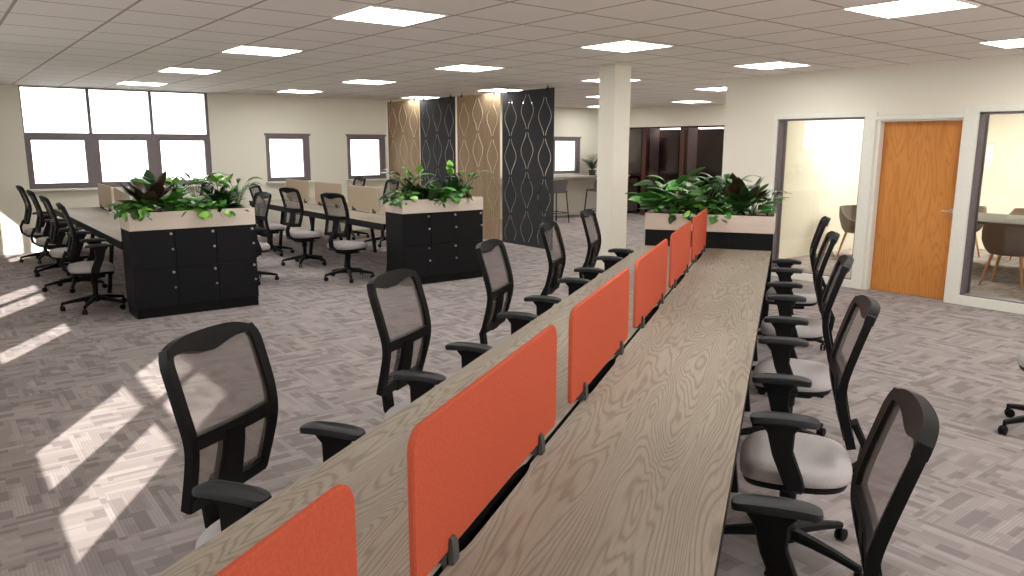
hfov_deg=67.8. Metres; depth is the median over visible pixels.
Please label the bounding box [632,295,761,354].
countertop
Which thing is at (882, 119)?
trim
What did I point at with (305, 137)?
window
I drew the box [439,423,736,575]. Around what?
countertop
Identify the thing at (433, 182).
plant
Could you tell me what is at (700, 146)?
booth
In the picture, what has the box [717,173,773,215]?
plant
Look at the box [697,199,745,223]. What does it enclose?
plant
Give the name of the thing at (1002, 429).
office chair
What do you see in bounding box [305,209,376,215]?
countertop
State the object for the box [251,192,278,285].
office chair
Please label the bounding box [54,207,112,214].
countertop
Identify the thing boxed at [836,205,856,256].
tub chair
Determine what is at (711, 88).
diffuser
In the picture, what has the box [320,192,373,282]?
office chair
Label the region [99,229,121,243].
countertop
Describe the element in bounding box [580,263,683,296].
countertop
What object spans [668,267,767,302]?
countertop
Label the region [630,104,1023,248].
wall
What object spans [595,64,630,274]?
column
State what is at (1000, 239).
tub chair
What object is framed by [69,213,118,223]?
countertop
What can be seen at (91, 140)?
window
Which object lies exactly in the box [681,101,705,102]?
diffuser
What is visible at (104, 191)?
screen
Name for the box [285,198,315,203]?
countertop
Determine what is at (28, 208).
office chair
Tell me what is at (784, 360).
office chair
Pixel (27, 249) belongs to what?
baseboard
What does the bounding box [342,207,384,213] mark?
countertop
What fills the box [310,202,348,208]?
countertop
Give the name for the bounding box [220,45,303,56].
recessed light
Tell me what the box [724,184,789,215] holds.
plant
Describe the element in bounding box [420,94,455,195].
screen
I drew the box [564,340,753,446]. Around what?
countertop
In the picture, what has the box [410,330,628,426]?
countertop
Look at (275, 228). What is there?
office chair
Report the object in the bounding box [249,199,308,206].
countertop
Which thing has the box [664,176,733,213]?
plant
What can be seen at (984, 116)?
window
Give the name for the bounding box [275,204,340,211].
countertop
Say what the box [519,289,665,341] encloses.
countertop
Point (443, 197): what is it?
plant
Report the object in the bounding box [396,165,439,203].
plant
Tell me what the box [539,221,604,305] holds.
office chair
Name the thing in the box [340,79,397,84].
recessed light
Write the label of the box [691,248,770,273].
countertop
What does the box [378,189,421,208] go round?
plant
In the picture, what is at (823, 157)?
wall
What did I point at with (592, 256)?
office chair
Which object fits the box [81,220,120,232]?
countertop
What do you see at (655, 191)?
plant
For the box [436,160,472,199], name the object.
plant
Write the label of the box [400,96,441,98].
recessed light
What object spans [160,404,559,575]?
countertop
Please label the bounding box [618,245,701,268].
countertop
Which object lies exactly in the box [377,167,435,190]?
plant
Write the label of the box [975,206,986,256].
tub chair
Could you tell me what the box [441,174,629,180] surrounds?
countertop
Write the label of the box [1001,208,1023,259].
tub chair
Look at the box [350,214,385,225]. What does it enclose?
countertop
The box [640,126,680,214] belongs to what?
booth
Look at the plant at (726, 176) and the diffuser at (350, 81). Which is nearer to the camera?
the plant at (726, 176)
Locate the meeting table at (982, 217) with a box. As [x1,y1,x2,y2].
[977,213,1023,224]
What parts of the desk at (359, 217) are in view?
leg, leg, rail, leg, leg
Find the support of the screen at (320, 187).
attached to the desk at (359, 217)
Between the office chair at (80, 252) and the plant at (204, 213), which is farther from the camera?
the office chair at (80, 252)
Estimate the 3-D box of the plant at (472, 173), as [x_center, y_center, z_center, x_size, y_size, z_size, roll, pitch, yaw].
[-0.569,-1.342,9.863,0.585,0.363,0.569,2,11,11]
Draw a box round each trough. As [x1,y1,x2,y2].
[118,205,254,231]
[384,196,482,213]
[645,210,775,233]
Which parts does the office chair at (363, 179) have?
backrest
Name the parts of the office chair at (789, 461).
armrest, armrest, seat, backrest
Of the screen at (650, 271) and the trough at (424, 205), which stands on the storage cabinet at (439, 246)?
the trough at (424, 205)
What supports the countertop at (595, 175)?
on the floor
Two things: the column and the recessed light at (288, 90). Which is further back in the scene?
the recessed light at (288, 90)
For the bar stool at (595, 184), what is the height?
0.941 m
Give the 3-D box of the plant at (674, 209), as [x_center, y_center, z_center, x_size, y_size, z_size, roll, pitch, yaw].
[1.745,-0.745,7.457,0.529,0.238,0.459,-8,13,-37]
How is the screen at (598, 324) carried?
attached to the desk at (637, 477)
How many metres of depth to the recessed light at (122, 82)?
11.33 m
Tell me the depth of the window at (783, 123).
9.95 m
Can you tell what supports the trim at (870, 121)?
attached to the wall at (752, 103)
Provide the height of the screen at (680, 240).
0.420 m
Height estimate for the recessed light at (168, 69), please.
0.010 m
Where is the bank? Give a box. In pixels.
[645,229,773,319]
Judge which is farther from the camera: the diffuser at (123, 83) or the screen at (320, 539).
the diffuser at (123, 83)
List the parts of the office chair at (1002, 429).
seat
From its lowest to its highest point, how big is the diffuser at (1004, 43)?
0.006 m
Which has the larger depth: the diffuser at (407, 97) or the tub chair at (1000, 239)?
the diffuser at (407, 97)
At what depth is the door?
8.69 m
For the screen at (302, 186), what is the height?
0.405 m
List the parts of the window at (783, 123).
glass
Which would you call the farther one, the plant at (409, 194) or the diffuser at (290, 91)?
the diffuser at (290, 91)
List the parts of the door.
handle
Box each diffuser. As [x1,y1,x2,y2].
[119,82,163,85]
[280,90,320,92]
[345,80,390,83]
[407,97,435,98]
[481,89,520,91]
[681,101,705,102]
[700,87,726,90]
[738,62,806,68]
[984,39,1023,47]
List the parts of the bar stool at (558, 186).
seat, backrest, leg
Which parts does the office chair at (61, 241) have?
backrest, seat, armrest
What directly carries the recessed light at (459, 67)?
in the ceiling
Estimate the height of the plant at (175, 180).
0.363 m
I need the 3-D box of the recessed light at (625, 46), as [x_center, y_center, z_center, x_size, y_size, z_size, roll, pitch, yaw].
[1.041,-2.207,6.964,0.604,0.010,0.604,-8,13,-37]
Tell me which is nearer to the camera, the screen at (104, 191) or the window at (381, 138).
the screen at (104, 191)
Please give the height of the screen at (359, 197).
0.405 m
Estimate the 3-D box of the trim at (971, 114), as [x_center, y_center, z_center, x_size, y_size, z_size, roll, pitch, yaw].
[5.361,-0.740,7.522,0.020,2.110,1.885,-8,13,-37]
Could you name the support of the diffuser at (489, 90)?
attached to the recessed light at (495, 89)
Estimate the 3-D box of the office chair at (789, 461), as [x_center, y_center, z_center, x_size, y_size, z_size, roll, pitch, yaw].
[1.114,0.579,3.118,0.646,1.117,0.647,3,11,14]
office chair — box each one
[16,185,57,263]
[26,190,69,276]
[39,195,106,292]
[55,202,126,314]
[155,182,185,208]
[158,322,365,548]
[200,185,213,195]
[249,183,293,256]
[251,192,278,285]
[279,187,326,267]
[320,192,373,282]
[334,177,368,239]
[364,179,398,246]
[367,269,492,421]
[476,239,561,346]
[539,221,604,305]
[579,209,633,277]
[724,295,880,575]
[731,387,939,575]
[740,255,853,447]
[751,231,839,397]
[758,216,830,350]
[997,350,1023,434]
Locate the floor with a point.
(92, 450)
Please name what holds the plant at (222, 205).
in the trough at (162, 219)
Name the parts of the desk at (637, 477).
leg, rail, leg, leg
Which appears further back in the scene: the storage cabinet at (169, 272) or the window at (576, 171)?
the window at (576, 171)
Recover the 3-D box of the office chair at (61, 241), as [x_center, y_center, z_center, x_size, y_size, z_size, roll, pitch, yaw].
[-6.027,-0.749,10.112,0.651,1.117,0.643,-8,13,-37]
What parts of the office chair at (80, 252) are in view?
backrest, seat, armrest, armrest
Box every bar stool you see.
[545,180,569,222]
[584,179,596,210]
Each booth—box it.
[627,127,642,212]
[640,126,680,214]
[678,125,724,209]
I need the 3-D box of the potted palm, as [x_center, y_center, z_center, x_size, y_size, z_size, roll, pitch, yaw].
[2.016,-3.017,18.542,0.887,0.541,0.944,-8,13,-37]
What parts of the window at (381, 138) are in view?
sill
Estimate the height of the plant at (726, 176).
0.415 m
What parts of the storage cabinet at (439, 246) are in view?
door, door, door, door, door, door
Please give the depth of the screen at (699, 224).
6.59 m
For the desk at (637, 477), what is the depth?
2.35 m
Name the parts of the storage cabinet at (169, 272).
door, door, door, door, door, door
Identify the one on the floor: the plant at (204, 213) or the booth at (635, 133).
the booth at (635, 133)
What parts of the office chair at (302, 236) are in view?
backrest, seat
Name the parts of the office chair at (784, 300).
armrest, armrest, seat, backrest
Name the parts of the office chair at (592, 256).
backrest, armrest, armrest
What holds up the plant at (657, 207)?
on the trough at (760, 223)
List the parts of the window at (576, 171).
sill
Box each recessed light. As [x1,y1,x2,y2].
[116,81,168,85]
[157,67,221,73]
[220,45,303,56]
[276,89,323,92]
[331,5,447,25]
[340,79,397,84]
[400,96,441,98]
[433,64,504,71]
[476,88,520,91]
[579,40,673,52]
[580,78,640,81]
[671,100,712,102]
[696,86,726,90]
[733,61,810,69]
[841,0,979,18]
[977,37,1023,47]
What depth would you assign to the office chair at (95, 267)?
7.81 m
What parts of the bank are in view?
door, door, door, door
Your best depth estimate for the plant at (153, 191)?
7.53 m
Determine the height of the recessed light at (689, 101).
0.010 m
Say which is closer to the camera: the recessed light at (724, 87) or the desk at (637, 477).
the desk at (637, 477)
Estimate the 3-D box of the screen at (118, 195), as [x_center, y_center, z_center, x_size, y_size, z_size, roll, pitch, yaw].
[-5.328,-1.156,10.427,0.046,0.405,1.000,-8,13,-37]
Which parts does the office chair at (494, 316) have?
backrest, seat, armrest, armrest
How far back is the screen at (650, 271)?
4.27 m
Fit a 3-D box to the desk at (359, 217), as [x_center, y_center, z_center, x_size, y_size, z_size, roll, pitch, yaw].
[-2.634,-0.871,11.866,1.200,0.733,5.000,-8,13,-37]
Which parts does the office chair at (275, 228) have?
backrest, seat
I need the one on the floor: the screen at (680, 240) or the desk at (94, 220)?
the desk at (94, 220)
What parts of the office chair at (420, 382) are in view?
seat, backrest, armrest, armrest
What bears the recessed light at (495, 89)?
in the ceiling
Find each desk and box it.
[54,207,122,292]
[157,245,770,575]
[249,198,386,271]
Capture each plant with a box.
[107,198,163,221]
[116,169,173,210]
[129,176,205,210]
[144,177,190,209]
[164,172,227,200]
[171,197,216,219]
[187,196,235,217]
[193,173,248,211]
[209,177,261,203]
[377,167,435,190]
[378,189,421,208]
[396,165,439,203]
[413,179,455,200]
[428,187,456,207]
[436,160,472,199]
[447,170,490,192]
[448,188,471,203]
[625,181,686,212]
[633,167,710,213]
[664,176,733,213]
[668,200,715,223]
[688,173,759,207]
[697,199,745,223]
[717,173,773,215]
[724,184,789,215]
[760,191,792,216]
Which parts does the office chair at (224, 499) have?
backrest, armrest, seat, armrest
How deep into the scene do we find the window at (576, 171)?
18.70 m
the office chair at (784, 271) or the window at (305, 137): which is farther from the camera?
the window at (305, 137)
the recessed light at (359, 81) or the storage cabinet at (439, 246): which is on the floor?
the storage cabinet at (439, 246)
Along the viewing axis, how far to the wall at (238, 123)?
14.17 m
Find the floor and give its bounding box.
[0,212,1023,575]
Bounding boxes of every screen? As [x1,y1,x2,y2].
[97,183,112,211]
[113,187,129,212]
[214,484,357,575]
[286,179,309,202]
[314,182,341,207]
[347,185,379,213]
[387,99,420,196]
[407,325,556,575]
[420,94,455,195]
[457,90,499,239]
[502,85,554,249]
[567,268,629,403]
[633,239,667,330]
[668,221,690,289]
[691,209,706,263]
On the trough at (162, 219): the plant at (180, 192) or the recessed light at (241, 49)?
the plant at (180, 192)
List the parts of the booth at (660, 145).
post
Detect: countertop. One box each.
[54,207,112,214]
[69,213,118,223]
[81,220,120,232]
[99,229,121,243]
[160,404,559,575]
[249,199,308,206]
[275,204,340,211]
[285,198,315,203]
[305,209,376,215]
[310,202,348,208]
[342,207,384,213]
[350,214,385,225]
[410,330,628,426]
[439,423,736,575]
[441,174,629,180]
[441,174,629,207]
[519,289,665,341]
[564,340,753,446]
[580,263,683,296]
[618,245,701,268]
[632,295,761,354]
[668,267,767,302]
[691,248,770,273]
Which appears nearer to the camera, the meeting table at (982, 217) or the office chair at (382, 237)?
the meeting table at (982, 217)
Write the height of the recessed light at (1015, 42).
0.010 m
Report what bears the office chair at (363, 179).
on the floor
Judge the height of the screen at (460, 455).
0.420 m
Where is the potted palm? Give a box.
[578,154,597,174]
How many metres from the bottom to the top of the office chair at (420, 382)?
1.117 m
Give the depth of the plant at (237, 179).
8.09 m
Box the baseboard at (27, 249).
[0,211,595,254]
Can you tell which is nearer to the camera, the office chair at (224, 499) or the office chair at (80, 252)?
the office chair at (224, 499)
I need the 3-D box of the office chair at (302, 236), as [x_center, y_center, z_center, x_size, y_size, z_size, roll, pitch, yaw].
[-2.969,-0.893,10.922,0.646,1.117,0.651,9,14,38]
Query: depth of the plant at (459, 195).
9.52 m
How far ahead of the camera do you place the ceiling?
6.68 m
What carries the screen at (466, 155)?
hanging from the ceiling
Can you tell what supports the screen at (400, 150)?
hanging from the ceiling
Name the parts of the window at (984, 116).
glass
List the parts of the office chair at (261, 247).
armrest, backrest, seat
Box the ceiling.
[0,0,1023,108]
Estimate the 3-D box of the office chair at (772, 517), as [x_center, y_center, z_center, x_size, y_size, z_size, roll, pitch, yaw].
[0.706,0.797,1.951,0.672,1.117,0.638,4,11,19]
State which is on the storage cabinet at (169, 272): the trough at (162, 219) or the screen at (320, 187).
the trough at (162, 219)
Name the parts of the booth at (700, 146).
post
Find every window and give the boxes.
[18,85,215,191]
[264,133,313,183]
[346,134,388,180]
[554,137,582,175]
[772,117,864,279]
[960,111,1023,303]
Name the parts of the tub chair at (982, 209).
leg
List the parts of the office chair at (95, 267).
backrest, seat, armrest, armrest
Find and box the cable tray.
[459,277,683,552]
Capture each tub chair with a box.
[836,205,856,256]
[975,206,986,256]
[978,222,1023,290]
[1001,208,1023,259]
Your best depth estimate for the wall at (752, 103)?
9.01 m
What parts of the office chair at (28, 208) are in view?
backrest, seat, armrest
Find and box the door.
[870,120,962,299]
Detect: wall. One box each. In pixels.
[0,84,598,248]
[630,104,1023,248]
[722,55,1023,303]
[779,119,913,258]
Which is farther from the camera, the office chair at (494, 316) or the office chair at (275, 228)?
the office chair at (275, 228)
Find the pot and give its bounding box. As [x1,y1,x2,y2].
[589,170,595,174]
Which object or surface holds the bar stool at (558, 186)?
on the floor
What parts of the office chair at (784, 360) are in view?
armrest, armrest, seat, backrest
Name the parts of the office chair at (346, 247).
backrest, seat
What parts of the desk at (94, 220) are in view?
rail, leg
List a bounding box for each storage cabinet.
[121,224,258,319]
[385,210,482,286]
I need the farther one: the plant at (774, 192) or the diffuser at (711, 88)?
the diffuser at (711, 88)
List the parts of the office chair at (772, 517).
armrest, backrest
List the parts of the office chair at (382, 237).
backrest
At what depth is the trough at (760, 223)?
7.26 m
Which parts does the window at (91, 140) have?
sill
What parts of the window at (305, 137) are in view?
sill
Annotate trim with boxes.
[769,112,877,288]
[863,113,963,301]
[944,105,1023,314]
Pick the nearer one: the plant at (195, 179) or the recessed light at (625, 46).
the recessed light at (625, 46)
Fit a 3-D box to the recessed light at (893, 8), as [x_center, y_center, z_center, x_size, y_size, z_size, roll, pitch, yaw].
[2.592,-1.828,4.963,0.604,0.010,0.604,-8,13,-37]
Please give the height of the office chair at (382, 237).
1.117 m
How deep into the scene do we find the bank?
7.27 m
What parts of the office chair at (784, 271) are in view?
armrest, armrest, seat, backrest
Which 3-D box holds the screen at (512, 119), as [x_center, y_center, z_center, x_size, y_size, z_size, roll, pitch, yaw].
[0.236,-1.906,12.090,0.028,2.494,1.300,-8,13,-37]
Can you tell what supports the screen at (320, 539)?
attached to the desk at (637, 477)
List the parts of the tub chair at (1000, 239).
leg, leg, seat, leg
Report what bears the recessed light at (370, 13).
in the ceiling
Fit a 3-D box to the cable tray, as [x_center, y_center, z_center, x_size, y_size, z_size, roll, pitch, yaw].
[0.599,0.386,3.892,0.180,0.090,7.315,4,11,19]
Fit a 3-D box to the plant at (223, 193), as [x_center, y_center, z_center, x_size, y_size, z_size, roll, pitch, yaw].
[-3.073,-0.999,8.026,0.628,0.424,0.614,-8,13,-37]
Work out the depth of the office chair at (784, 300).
5.22 m
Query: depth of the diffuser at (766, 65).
8.57 m
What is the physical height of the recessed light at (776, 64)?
0.010 m
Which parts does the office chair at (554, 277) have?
backrest, armrest, armrest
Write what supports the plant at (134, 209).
in the trough at (162, 219)

